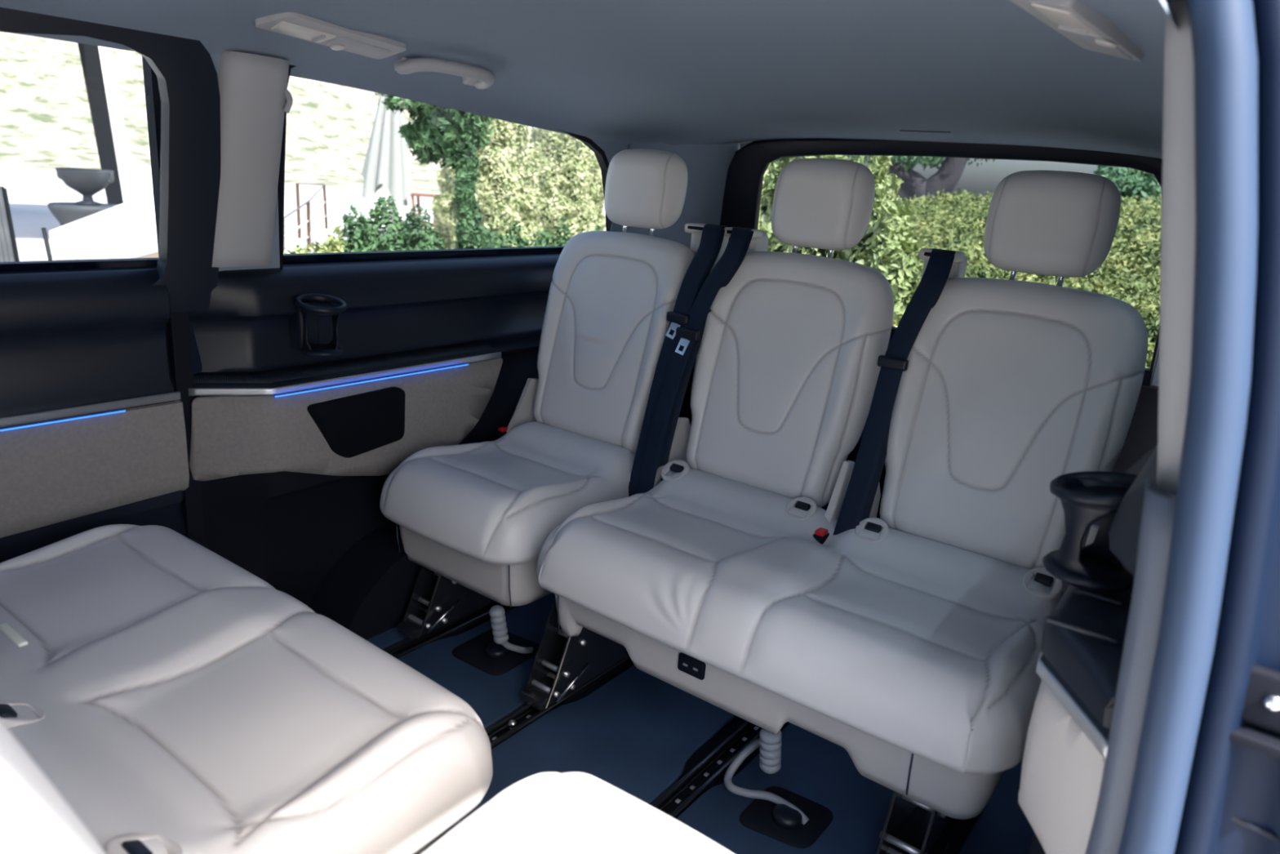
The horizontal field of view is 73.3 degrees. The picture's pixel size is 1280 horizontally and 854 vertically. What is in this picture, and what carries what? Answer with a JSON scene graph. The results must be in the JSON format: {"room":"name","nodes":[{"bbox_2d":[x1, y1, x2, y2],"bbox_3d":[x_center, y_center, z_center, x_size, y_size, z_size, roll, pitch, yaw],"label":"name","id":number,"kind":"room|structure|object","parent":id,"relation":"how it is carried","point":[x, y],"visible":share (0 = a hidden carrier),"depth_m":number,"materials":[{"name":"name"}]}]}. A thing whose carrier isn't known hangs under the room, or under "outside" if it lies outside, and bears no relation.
{"room":"vehicle interior","nodes":[
{"label":"vehicle interior","id":0,"kind":"room"},
{"bbox_2d":[0,245,564,374],"bbox_3d":[-0.941,0.107,1.895,0.030,0.950,3.600,16,20,34],"label":"seal","id":1,"kind":"structure","parent":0,"point":[331,257],"depth_m":1.96,"materials":[{"name":"black rubber"}]},
{"bbox_2d":[0,266,187,563],"bbox_3d":[-1.424,0.255,1.193,0.076,0.884,1.572,16,20,34],"label":"door","id":2,"kind":"structure","parent":1,"relation":"in","point":[69,338],"depth_m":1.58,"materials":[{"name":"black plastic"}]},
{"bbox_2d":[0,391,180,431],"bbox_3d":[-1.364,0.078,1.125,0.007,0.024,1.503,16,20,34],"label":"trim strip","id":3,"kind":"object","parent":2,"relation":"attached to","point":[113,405],"visible":1,"depth_m":1.57,"materials":[{"name":"silver metal"}]},
{"bbox_2d":[0,399,189,537],"bbox_3d":[-1.399,0.193,1.153,0.023,0.224,1.562,16,20,34],"label":"panel","id":4,"kind":"object","parent":2,"relation":"attached to","point":[53,473],"depth_m":1.61,"materials":[{"name":"beige fabric"}]},
{"bbox_2d":[188,53,628,606],"bbox_3d":[-0.414,-0.272,2.460,0.243,1.326,1.790,16,20,34],"label":"trim panel","id":5,"kind":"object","parent":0,"point":[500,302],"depth_m":2.04,"materials":[{"name":"black plastic"}]},
{"bbox_2d":[0,7,220,312],"bbox_3d":[-1.305,-0.351,1.012,0.139,0.566,1.654,16,20,34],"label":"window frame","id":6,"kind":"structure","parent":5,"relation":"in","point":[186,73],"depth_m":1.59,"materials":[{"name":"black plastic"}]},
{"bbox_2d":[142,55,205,547],"bbox_3d":[-0.943,-0.066,1.772,0.030,1.300,0.035,16,20,34],"label":"seal","id":7,"kind":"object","parent":5,"relation":"in","point":[178,325],"depth_m":1.73,"materials":[{"name":"black rubber"}]},
{"bbox_2d":[212,50,288,267],"bbox_3d":[-0.783,-0.517,1.697,0.139,0.401,0.162,16,20,34],"label":"trim","id":8,"kind":"structure","parent":5,"relation":"attached to","point":[252,87],"depth_m":1.67,"materials":[{"name":"grey plastic"}]},
{"bbox_2d":[282,88,293,113],"bbox_3d":[-0.698,-0.643,1.690,0.037,0.049,0.013,11,17,21],"label":"coat hook","id":9,"kind":"object","parent":5,"relation":"attached to","point":[286,108],"visible":0.83,"depth_m":1.68,"materials":[{"name":"grey plastic"}]},
{"bbox_2d":[288,293,346,357],"bbox_3d":[-0.704,-0.222,1.871,0.144,0.129,0.104,16,20,34],"label":"cup holder","id":10,"kind":"object","parent":5,"relation":"attached to","point":[304,325],"visible":0.99,"depth_m":1.87,"materials":[{"name":"black plastic"}]},
{"bbox_2d":[193,340,493,382],"bbox_3d":[-0.654,-0.154,2.035,0.122,0.014,0.785,18,21,40],"label":"trim","id":11,"kind":"structure","parent":5,"relation":"attached to","point":[339,366],"depth_m":1.98,"materials":[{"name":"black plastic"}]},
{"bbox_2d":[188,351,501,397],"bbox_3d":[-0.620,-0.122,2.022,0.097,0.017,0.800,19,21,40],"label":"trim strip","id":12,"kind":"object","parent":5,"relation":"attached to","point":[335,381],"visible":1,"depth_m":1.94,"materials":[{"name":"silver metal"}]},
{"bbox_2d":[189,358,502,480],"bbox_3d":[-0.637,0.008,2.060,0.099,0.259,0.813,19,22,41],"label":"trim","id":13,"kind":"structure","parent":5,"relation":"attached to","point":[231,436],"depth_m":1.92,"materials":[{"name":"beige fabric"}]},
{"bbox_2d":[306,386,404,457],"bbox_3d":[-0.661,-0.009,2.001,0.033,0.148,0.258,16,20,34],"label":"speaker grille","id":14,"kind":"object","parent":5,"relation":"attached to","point":[353,425],"visible":0.91,"depth_m":1.99,"materials":[{"name":"black plastic"}]},
{"bbox_2d":[309,520,421,639],"bbox_3d":[-0.584,0.353,2.262,0.190,0.216,0.610,16,20,34],"label":"trim","id":15,"kind":"structure","parent":5,"relation":"attached to","point":[368,591],"depth_m":2.08,"materials":[{"name":"black plastic"}]},
{"bbox_2d":[277,64,612,268],"bbox_3d":[-0.400,-0.623,2.231,0.121,0.476,1.195,16,20,34],"label":"trim","id":16,"kind":"structure","parent":5,"relation":"attached to","point":[601,157],"depth_m":1.83,"materials":[{"name":"black"}]},
{"bbox_2d":[610,142,740,248],"bbox_3d":[0.115,-0.721,2.824,0.531,0.461,0.154,-7,20,-34],"label":"trim","id":17,"kind":"structure","parent":5,"relation":"attached to","point":[708,165],"depth_m":2.84,"materials":[{"name":"grey plastic"}]},
{"bbox_2d":[0,0,1178,159],"bbox_3d":[-0.391,-0.455,0.845,1.550,0.168,4.220,16,20,34],"label":"ceiling","id":18,"kind":"structure","parent":0,"point":[625,72],"depth_m":1.62,"materials":[{"name":"grey fabric"}]},
{"bbox_2d":[254,12,405,58],"bbox_3d":[-0.569,-0.732,1.607,0.081,0.045,0.296,13,18,27],"label":"module","id":19,"kind":"object","parent":18,"relation":"attached to","point":[294,24],"visible":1,"depth_m":1.58,"materials":[{"name":"grey plastic"}]},
{"bbox_2d":[311,34,325,42],"bbox_3d":[-0.592,-0.715,1.584,0.033,0.013,0.006,13,18,28],"label":"switch","id":20,"kind":"object","parent":19,"relation":"attached to","point":[315,37],"depth_m":1.58,"materials":[{"name":"grey plastic"}]},
{"bbox_2d":[325,36,391,57],"bbox_3d":[-0.542,-0.736,1.668,0.047,0.021,0.134,13,18,28],"label":"ceiling light","id":21,"kind":"object","parent":19,"relation":"attached to","point":[367,47],"depth_m":1.66,"materials":[{"name":"grey plastic"}]},
{"bbox_2d":[392,57,494,88],"bbox_3d":[-0.408,-0.762,1.851,0.105,0.042,0.233,18,21,39],"label":"grab bar","id":22,"kind":"object","parent":18,"relation":"attached to","point":[480,77],"visible":1,"depth_m":1.79,"materials":[{"name":"grey plastic"}]},
{"bbox_2d":[899,129,951,133],"bbox_3d":[0.730,-0.758,2.205,0.130,0.004,0.012,16,20,34],"label":"trim","id":23,"kind":"structure","parent":18,"relation":"attached to","point":[900,130],"depth_m":2.20,"materials":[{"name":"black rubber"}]},
{"bbox_2d":[1009,0,1144,61],"bbox_3d":[0.515,-0.471,1.008,0.081,0.045,0.296,19,22,40],"label":"module","id":24,"kind":"object","parent":18,"relation":"attached to","point":[1082,25],"visible":0.98,"depth_m":0.97,"materials":[{"name":"grey plastic"}]},
{"bbox_2d":[1057,24,1088,35],"bbox_3d":[0.495,-0.454,0.983,0.033,0.013,0.009,16,20,34],"label":"switch","id":25,"kind":"object","parent":24,"relation":"attached to","point":[1060,27],"depth_m":0.98,"materials":[{"name":"grey plastic"}]},
{"bbox_2d":[1066,31,1132,60],"bbox_3d":[0.563,-0.469,1.054,0.047,0.021,0.134,18,21,40],"label":"air vent","id":26,"kind":"object","parent":24,"relation":"attached to","point":[1116,43],"depth_m":1.04,"materials":[{"name":"grey plastic"}]},
{"bbox_2d":[391,603,977,853],"bbox_3d":[-0.464,0.827,1.252,1.800,0.090,4.300,16,20,34],"label":"rails","id":27,"kind":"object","parent":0,"point":[962,827],"depth_m":1.78,"materials":[{"name":"black metal"}]},
{"bbox_2d":[366,626,407,649],"bbox_3d":[-1.004,0.588,1.704,0.245,0.008,3.650,16,20,34],"label":"floor mat","id":28,"kind":"object","parent":27,"relation":"on","point":[387,638],"visible":0.03,"depth_m":2.07,"materials":[{"name":"carpet"}]},
{"bbox_2d":[382,601,510,658],"bbox_3d":[-0.898,0.630,1.601,0.050,0.016,3.600,16,20,34],"label":"track","id":29,"kind":"object","parent":27,"relation":"on","point":[406,642],"visible":0.02,"depth_m":2.11,"materials":[{"name":"black metal"}]},
{"bbox_2d":[0,524,493,853],"bbox_3d":[-0.774,0.182,1.058,0.975,1.142,0.832,16,20,34],"label":"seat","id":30,"kind":"object","parent":29,"relation":"on","point":[177,700],"visible":0.92,"depth_m":1.10,"materials":[{"name":"leather"}]},
{"bbox_2d":[379,148,728,639],"bbox_3d":[-0.219,-0.103,2.136,0.491,1.164,0.784,16,20,34],"label":"seat","id":31,"kind":"object","parent":29,"relation":"on","point":[477,518],"visible":0.86,"depth_m":2.16,"materials":[{"name":"leather"}]},
{"bbox_2d":[379,421,635,564],"bbox_3d":[-0.299,0.138,2.116,0.488,0.170,0.568,16,20,34],"label":"seat cushion","id":32,"kind":"object","parent":31,"relation":"on","point":[498,501],"depth_m":1.97,"materials":[{"name":"leather"}]},
{"bbox_2d":[397,592,555,728],"bbox_3d":[-0.725,0.666,1.509,0.335,0.008,3.650,16,20,34],"label":"floor mat","id":33,"kind":"object","parent":27,"relation":"on","point":[492,698],"visible":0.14,"depth_m":1.96,"materials":[{"name":"carpet"}]},
{"bbox_2d":[452,629,539,675],"bbox_3d":[-0.339,0.522,2.046,0.161,0.024,0.172,16,20,34],"label":"floor plate","id":34,"kind":"object","parent":33,"relation":"on","point":[481,651],"visible":0.77,"depth_m":2.02,"materials":[{"name":"black"}]},
{"bbox_2d":[484,642,508,657],"bbox_3d":[-0.338,0.523,2.027,0.056,0.014,0.056,16,20,34],"label":"socket","id":35,"kind":"object","parent":34,"relation":"attached to","point":[492,650],"depth_m":2.01,"materials":[{"name":"black plastic"}]},
{"bbox_2d":[488,604,533,653],"bbox_3d":[-0.297,0.468,1.977,0.035,0.150,0.119,18,21,39],"label":"cable conduit","id":36,"kind":"object","parent":34,"relation":"on","point":[499,624],"visible":1,"depth_m":1.94,"materials":[{"name":"grey"}]},
{"bbox_2d":[484,654,631,749],"bbox_3d":[-0.582,0.717,1.380,0.050,0.020,3.600,16,20,34],"label":"track","id":37,"kind":"object","parent":27,"relation":"on","point":[509,720],"visible":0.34,"depth_m":1.82,"materials":[{"name":"black metal"}]},
{"bbox_2d":[520,158,1147,853],"bbox_3d":[0.371,0.062,1.724,1.008,1.164,0.784,16,20,34],"label":"seat","id":38,"kind":"object","parent":37,"relation":"on","point":[908,640],"visible":0.93,"depth_m":1.66,"materials":[{"name":"leather"}]},
{"bbox_2d":[628,223,727,496],"bbox_3d":[0.106,-0.148,2.112,0.087,0.680,0.284,16,20,34],"label":"belt","id":39,"kind":"object","parent":38,"relation":"hanging from","point":[707,253],"visible":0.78,"depth_m":2.07,"materials":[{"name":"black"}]},
{"bbox_2d":[682,662,697,671],"bbox_3d":[0.094,0.448,1.604,0.033,0.004,0.002,16,20,34],"label":"socket","id":40,"kind":"object","parent":38,"relation":"attached to","point":[686,666],"depth_m":1.60,"materials":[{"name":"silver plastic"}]},
{"bbox_2d":[635,226,754,493],"bbox_3d":[0.146,-0.139,2.074,0.307,0.671,0.101,-11,22,-41],"label":"belt","id":41,"kind":"object","parent":38,"relation":"hanging from","point":[674,384],"visible":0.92,"depth_m":2.05,"materials":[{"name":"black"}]},
{"bbox_2d":[536,468,1065,774],"bbox_3d":[0.303,0.306,1.696,0.975,0.170,0.568,16,20,34],"label":"seat cushion","id":42,"kind":"object","parent":38,"relation":"on","point":[925,644],"depth_m":1.54,"materials":[{"name":"leather"}]},
{"bbox_2d":[833,248,955,534],"bbox_3d":[0.539,-0.045,1.803,0.083,0.641,0.290,19,22,41],"label":"belt","id":43,"kind":"object","parent":38,"relation":"hanging from","point":[862,487],"visible":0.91,"depth_m":1.77,"materials":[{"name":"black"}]},
{"bbox_2d":[459,665,736,822],"bbox_3d":[-0.412,0.754,1.291,0.326,0.008,3.650,16,20,34],"label":"floor mat","id":44,"kind":"object","parent":27,"relation":"on","point":[637,733],"visible":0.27,"depth_m":1.76,"materials":[{"name":"carpet"}]},
{"bbox_2d":[650,720,761,818],"bbox_3d":[-0.273,0.803,1.165,0.050,0.020,3.600,16,20,34],"label":"track","id":45,"kind":"object","parent":27,"relation":"on","point":[682,805],"visible":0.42,"depth_m":1.69,"materials":[{"name":"black metal"}]},
{"bbox_2d":[675,723,893,853],"bbox_3d":[-0.097,0.842,1.071,0.344,0.008,3.650,16,20,34],"label":"floor mat","id":46,"kind":"object","parent":27,"relation":"on","point":[815,768],"visible":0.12,"depth_m":1.62,"materials":[{"name":"carpet"}]},
{"bbox_2d":[0,719,734,853],"bbox_3d":[-0.146,0.357,0.619,0.491,1.140,0.835,16,20,34],"label":"seat","id":47,"kind":"object","parent":46,"relation":"on","point":[550,812],"visible":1,"depth_m":0.92,"materials":[{"name":"leather"}]},
{"bbox_2d":[421,771,734,853],"bbox_3d":[-0.084,0.543,0.785,0.488,0.170,0.568,16,20,34],"label":"seat cushion","id":48,"kind":"object","parent":47,"relation":"on","point":[550,812],"depth_m":0.94,"materials":[{"name":"leather"}]},
{"bbox_2d":[739,786,833,848],"bbox_3d":[0.270,0.706,1.575,0.136,0.024,0.141,16,20,34],"label":"floor plate","id":49,"kind":"object","parent":46,"relation":"on","point":[782,823],"visible":0.99,"depth_m":1.56,"materials":[{"name":"black plastic"}]},
{"bbox_2d":[724,728,808,824],"bbox_3d":[0.247,0.625,1.599,0.178,0.160,0.079,16,20,34],"label":"cable conduit","id":50,"kind":"object","parent":49,"relation":"on","point":[769,743],"visible":0.97,"depth_m":1.59,"materials":[{"name":"grey plastic"}]},
{"bbox_2d":[771,803,802,828],"bbox_3d":[0.268,0.704,1.563,0.056,0.014,0.056,16,20,34],"label":"socket","id":51,"kind":"object","parent":49,"relation":"attached to","point":[783,816],"depth_m":1.55,"materials":[{"name":"black plastic"}]},
{"bbox_2d":[678,340,1158,591],"bbox_3d":[0.820,0.101,2.802,1.700,0.750,0.050,16,20,34],"label":"wall","id":52,"kind":"structure","parent":0,"point":[1141,439],"depth_m":2.35,"materials":[{"name":"black plastic"}]},
{"bbox_2d":[739,142,1159,386],"bbox_3d":[0.858,-0.528,2.605,1.600,0.814,0.198,16,20,34],"label":"wall","id":53,"kind":"structure","parent":0,"point":[1156,378],"depth_m":2.34,"materials":[{"name":"grey plastic"}]},
{"bbox_2d":[720,138,1162,386],"bbox_3d":[0.802,-0.524,2.610,1.427,0.668,0.166,16,20,34],"label":"door","id":54,"kind":"structure","parent":53,"relation":"in","point":[748,165],"depth_m":2.55,"materials":[{"name":"black plastic"}]},
{"bbox_2d":[1028,831,1045,853],"bbox_3d":[0.910,0.463,1.547,0.109,0.620,1.666,16,20,34],"label":"wall","id":55,"kind":"structure","parent":0,"point":[1036,847],"depth_m":0.99,"materials":[{"name":"black"}]},
{"bbox_2d":[1017,680,1105,853],"bbox_3d":[0.610,0.354,1.196,0.098,0.256,0.804,13,18,27],"label":"trim","id":56,"kind":"structure","parent":55,"relation":"attached to","point":[1062,770],"depth_m":0.91,"materials":[{"name":"grey plastic"}]},
{"bbox_2d":[1040,444,1279,843],"bbox_3d":[0.965,0.053,1.409,0.236,0.265,1.666,16,20,34],"label":"trim panel","id":57,"kind":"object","parent":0,"point":[1125,530],"depth_m":0.86,"materials":[{"name":"black plastic"}]},
{"bbox_2d":[1035,651,1107,759],"bbox_3d":[0.610,0.220,1.164,0.083,0.016,0.800,13,18,27],"label":"trim strip","id":58,"kind":"object","parent":57,"relation":"attached to","point":[1094,735],"visible":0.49,"depth_m":0.88,"materials":[{"name":"grey metal"}]},
{"bbox_2d":[1084,477,1175,853],"bbox_3d":[0.440,0.511,0.864,0.083,0.942,0.056,16,20,34],"label":"trim","id":59,"kind":"structure","parent":57,"relation":"attached to","point":[1142,631],"depth_m":0.77,"materials":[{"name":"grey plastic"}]},
{"bbox_2d":[1157,0,1195,496],"bbox_3d":[0.508,-0.152,0.776,0.136,0.401,0.190,16,20,34],"label":"trim","id":60,"kind":"structure","parent":57,"relation":"attached to","point":[1178,188],"depth_m":0.72,"materials":[{"name":"grey"}]},
{"bbox_2d":[1118,0,1257,853],"bbox_3d":[0.394,0.256,0.783,0.208,1.470,0.047,16,20,34],"label":"door","id":61,"kind":"structure","parent":57,"relation":"in","point":[1223,32],"depth_m":0.66,"materials":[{"name":"blue metal"}]},
{"bbox_2d":[1173,0,1279,853],"bbox_3d":[0.495,0.257,0.801,0.350,1.471,0.152,16,20,34],"label":"door","id":62,"kind":"structure","parent":57,"relation":"in","point":[1228,780],"depth_m":0.69,"materials":[{"name":"blue paint"}]},
{"bbox_2d":[1198,664,1279,758],"bbox_3d":[0.518,0.233,0.711,0.130,0.065,0.030,16,20,34],"label":"door latch","id":63,"kind":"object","parent":62,"relation":"attached to","point":[1260,731],"depth_m":0.71,"materials":[{"name":"black"}]},
{"bbox_3d":[0.667,0.213,1.118,0.136,0.014,0.775,16,20,34],"label":"trim","id":64,"kind":"structure","parent":57,"relation":"attached to","visible":0},
{"bbox_2d":[1040,563,1132,728],"bbox_3d":[0.555,0.212,1.008,0.108,0.061,0.440,16,20,34],"label":"tray","id":65,"kind":"object","parent":64,"relation":"on","point":[1083,637],"visible":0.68,"depth_m":0.90,"materials":[{"name":"black plastic"}]},
{"bbox_2d":[1042,471,1137,596],"bbox_3d":[0.548,0.122,0.992,0.155,0.130,0.115,16,20,34],"label":"cup holder","id":66,"kind":"object","parent":65,"relation":"on","point":[1086,498],"visible":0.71,"depth_m":1.00,"materials":[{"name":"black plastic"}]},
{"bbox_2d":[1042,549,1132,592],"bbox_3d":[0.529,0.169,1.018,0.099,0.012,0.099,16,20,34],"label":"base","id":67,"kind":"object","parent":66,"relation":"on","point":[1100,571],"depth_m":1.00,"materials":[{"name":"black plastic"}]},
{"bbox_2d":[1164,0,1178,3],"bbox_3d":[-0.345,-0.563,0.867,1.600,0.126,4.350,16,20,34],"label":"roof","id":68,"kind":"structure","parent":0,"point":[1166,1],"depth_m":1.25,"materials":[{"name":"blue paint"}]},
{"label":"outside","id":69,"kind":"structure","parent":0,"visible":0},
{"bbox_2d":[0,167,605,261],"bbox_3d":[-8.941,-14.939,54.506,200.000,0.001,200.000,16,20,34],"label":"ground","id":70,"kind":"structure","parent":69,"point":[29,191],"depth_m":23.36,"materials":[{"name":"white concrete"}]},
{"bbox_2d":[0,186,19,262],"bbox_3d":[-4.120,-1.135,5.462,0.471,0.882,0.375,16,20,34],"label":"screen","id":71,"kind":"object","parent":70,"relation":"on","point":[8,246],"visible":0.43,"depth_m":5.52,"materials":[{"name":"black metal"}]},
{"bbox_2d":[41,227,53,260],"bbox_3d":[-4.172,-0.948,6.134,0.067,0.926,0.035,-6,19,-31],"label":"post","id":72,"kind":"object","parent":70,"relation":"on","point":[43,229],"visible":0.21,"depth_m":6.03,"materials":[{"name":"black metal"}]},
{"bbox_2d":[47,202,117,226],"bbox_3d":[-8.474,-3.149,13.265,1.050,0.536,1.050,16,20,34],"label":"pedestal","id":73,"kind":"object","parent":70,"relation":"on","point":[65,213],"visible":0.34,"depth_m":12.80,"materials":[{"name":"grey stone"}]},
{"bbox_2d":[55,167,114,205],"bbox_3d":[-8.435,-3.657,13.117,0.750,0.525,0.750,16,20,34],"label":"urn","id":74,"kind":"object","parent":73,"relation":"on","point":[87,182],"visible":1,"depth_m":12.92,"materials":[{"name":"grey stone"}]},
{"bbox_2d":[48,199,158,260],"bbox_3d":[-6.612,-2.810,12.399,1.620,0.620,10.718,-3,18,-22],"label":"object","id":75,"kind":"object","parent":70,"relation":"on","point":[128,229],"visible":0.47,"depth_m":8.46,"materials":[{"name":"white paint"}]},
{"bbox_2d":[77,43,137,204],"bbox_3d":[-9.888,-5.708,15.966,0.752,3.335,0.258,-6,19,-30],"label":"leaning post","id":76,"kind":"object","parent":70,"relation":"on","point":[97,61],"visible":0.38,"depth_m":15.88,"materials":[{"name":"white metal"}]},
{"bbox_2d":[283,182,328,252],"bbox_3d":[-5.869,-3.704,15.018,0.400,0.997,7.264,-1,17,-17],"label":"guard rail","id":77,"kind":"object","parent":70,"relation":"on","point":[307,203],"visible":0.83,"depth_m":14.94,"materials":[{"name":"red metal"}]},
{"bbox_2d":[283,224,346,253],"bbox_3d":[-2.147,-0.673,5.648,0.458,1.295,0.593,16,20,34],"label":"shrub","id":78,"kind":"object","parent":70,"relation":"on","point":[331,247],"visible":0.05,"depth_m":5.54,"materials":[{"name":"green plant"}]},
{"bbox_2d":[360,93,413,222],"bbox_3d":[-5.180,-5.516,17.454,1.038,3.203,1.038,16,20,34],"label":"parasol","id":79,"kind":"object","parent":70,"relation":"on","point":[387,162],"visible":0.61,"depth_m":17.22,"materials":[{"name":"grey fabric"}]},
{"bbox_2d":[0,31,782,204],"bbox_3d":[-21.110,-31.169,82.159,96.826,13.874,98.220,16,20,34],"label":"building wall","id":80,"kind":"structure","parent":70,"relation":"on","point":[46,121],"depth_m":51.84,"materials":[{"name":"white paint"}]},
{"bbox_2d":[339,194,445,252],"bbox_3d":[-1.825,-0.927,6.299,0.846,1.491,0.802,16,20,34],"label":"round bush","id":81,"kind":"object","parent":70,"relation":"on","point":[402,236],"visible":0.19,"depth_m":6.08,"materials":[{"name":"green plant"}]},
{"bbox_2d":[409,192,437,227],"bbox_3d":[-5.243,-5.335,21.175,0.796,0.778,0.618,4,16,-1],"label":"chair","id":82,"kind":"object","parent":70,"relation":"on","point":[418,195],"visible":0.27,"depth_m":20.87,"materials":[{"name":"brown wood"}]},
{"bbox_2d":[374,92,494,191],"bbox_3d":[-1.645,-1.667,6.796,0.892,2.299,0.896,11,17,22],"label":"broadleaf tree","id":83,"kind":"object","parent":70,"relation":"on","point":[424,135],"visible":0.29,"depth_m":6.49,"materials":[{"name":"green plant"}]},
{"bbox_2d":[439,112,486,248],"bbox_3d":[-1.375,-1.818,6.643,0.403,1.332,0.282,7,16,8],"label":"climbing vine","id":84,"kind":"object","parent":83,"relation":"attached to","point":[464,160],"visible":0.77,"depth_m":6.57,"materials":[{"name":"green plant"}]},
{"bbox_2d":[431,163,456,248],"bbox_3d":[-1.927,-2.452,9.715,0.917,2.339,0.900,16,20,34],"label":"conifer","id":85,"kind":"object","parent":70,"relation":"on","point":[440,205],"visible":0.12,"depth_m":9.49,"materials":[{"name":"green plant"}]},
{"bbox_2d":[445,117,546,248],"bbox_3d":[-1.261,-1.774,7.720,0.861,2.592,0.958,-9,21,-39],"label":"hedge","id":86,"kind":"object","parent":70,"relation":"on","point":[507,190],"visible":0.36,"depth_m":7.34,"materials":[{"name":"green plant"}]},
{"bbox_2d":[479,214,601,248],"bbox_3d":[-0.786,-0.793,6.210,1.098,1.468,0.660,1,17,-10],"label":"shrub","id":87,"kind":"object","parent":70,"relation":"on","point":[521,242],"visible":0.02,"depth_m":6.01,"materials":[{"name":"green plant"}]},
{"bbox_2d":[528,126,605,246],"bbox_3d":[-0.897,-2.185,9.346,1.115,2.554,1.163,9,17,16],"label":"hedge","id":88,"kind":"object","parent":70,"relation":"on","point":[568,174],"visible":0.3,"depth_m":8.87,"materials":[{"name":"green plant"}]},
{"bbox_2d":[757,155,923,323],"bbox_3d":[1.041,-0.746,5.241,1.150,2.422,1.319,5,16,3],"label":"bush","id":89,"kind":"object","parent":70,"relation":"on","point":[886,247],"visible":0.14,"depth_m":4.79,"materials":[{"name":"green plant"}]},
{"bbox_2d":[842,155,995,202],"bbox_3d":[3.666,-2.743,11.732,2.195,2.382,1.754,-2,17,-21],"label":"forked tree","id":90,"kind":"object","parent":70,"relation":"on","point":[948,175],"visible":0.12,"depth_m":11.22,"materials":[{"name":"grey plant"}]},
{"bbox_2d":[891,186,1161,368],"bbox_3d":[2.697,-1.150,6.927,3.937,1.920,7.554,16,20,34],"label":"clipped hedge","id":91,"kind":"object","parent":70,"relation":"on","point":[1130,273],"visible":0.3,"depth_m":5.48,"materials":[{"name":"green plant"}]},
{"bbox_2d":[1093,164,1161,202],"bbox_3d":[6.897,-2.169,10.654,3.118,2.395,3.247,16,20,34],"label":"hedge","id":92,"kind":"object","parent":70,"relation":"on","point":[1130,182],"visible":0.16,"depth_m":10.28,"materials":[{"name":"green plant"}]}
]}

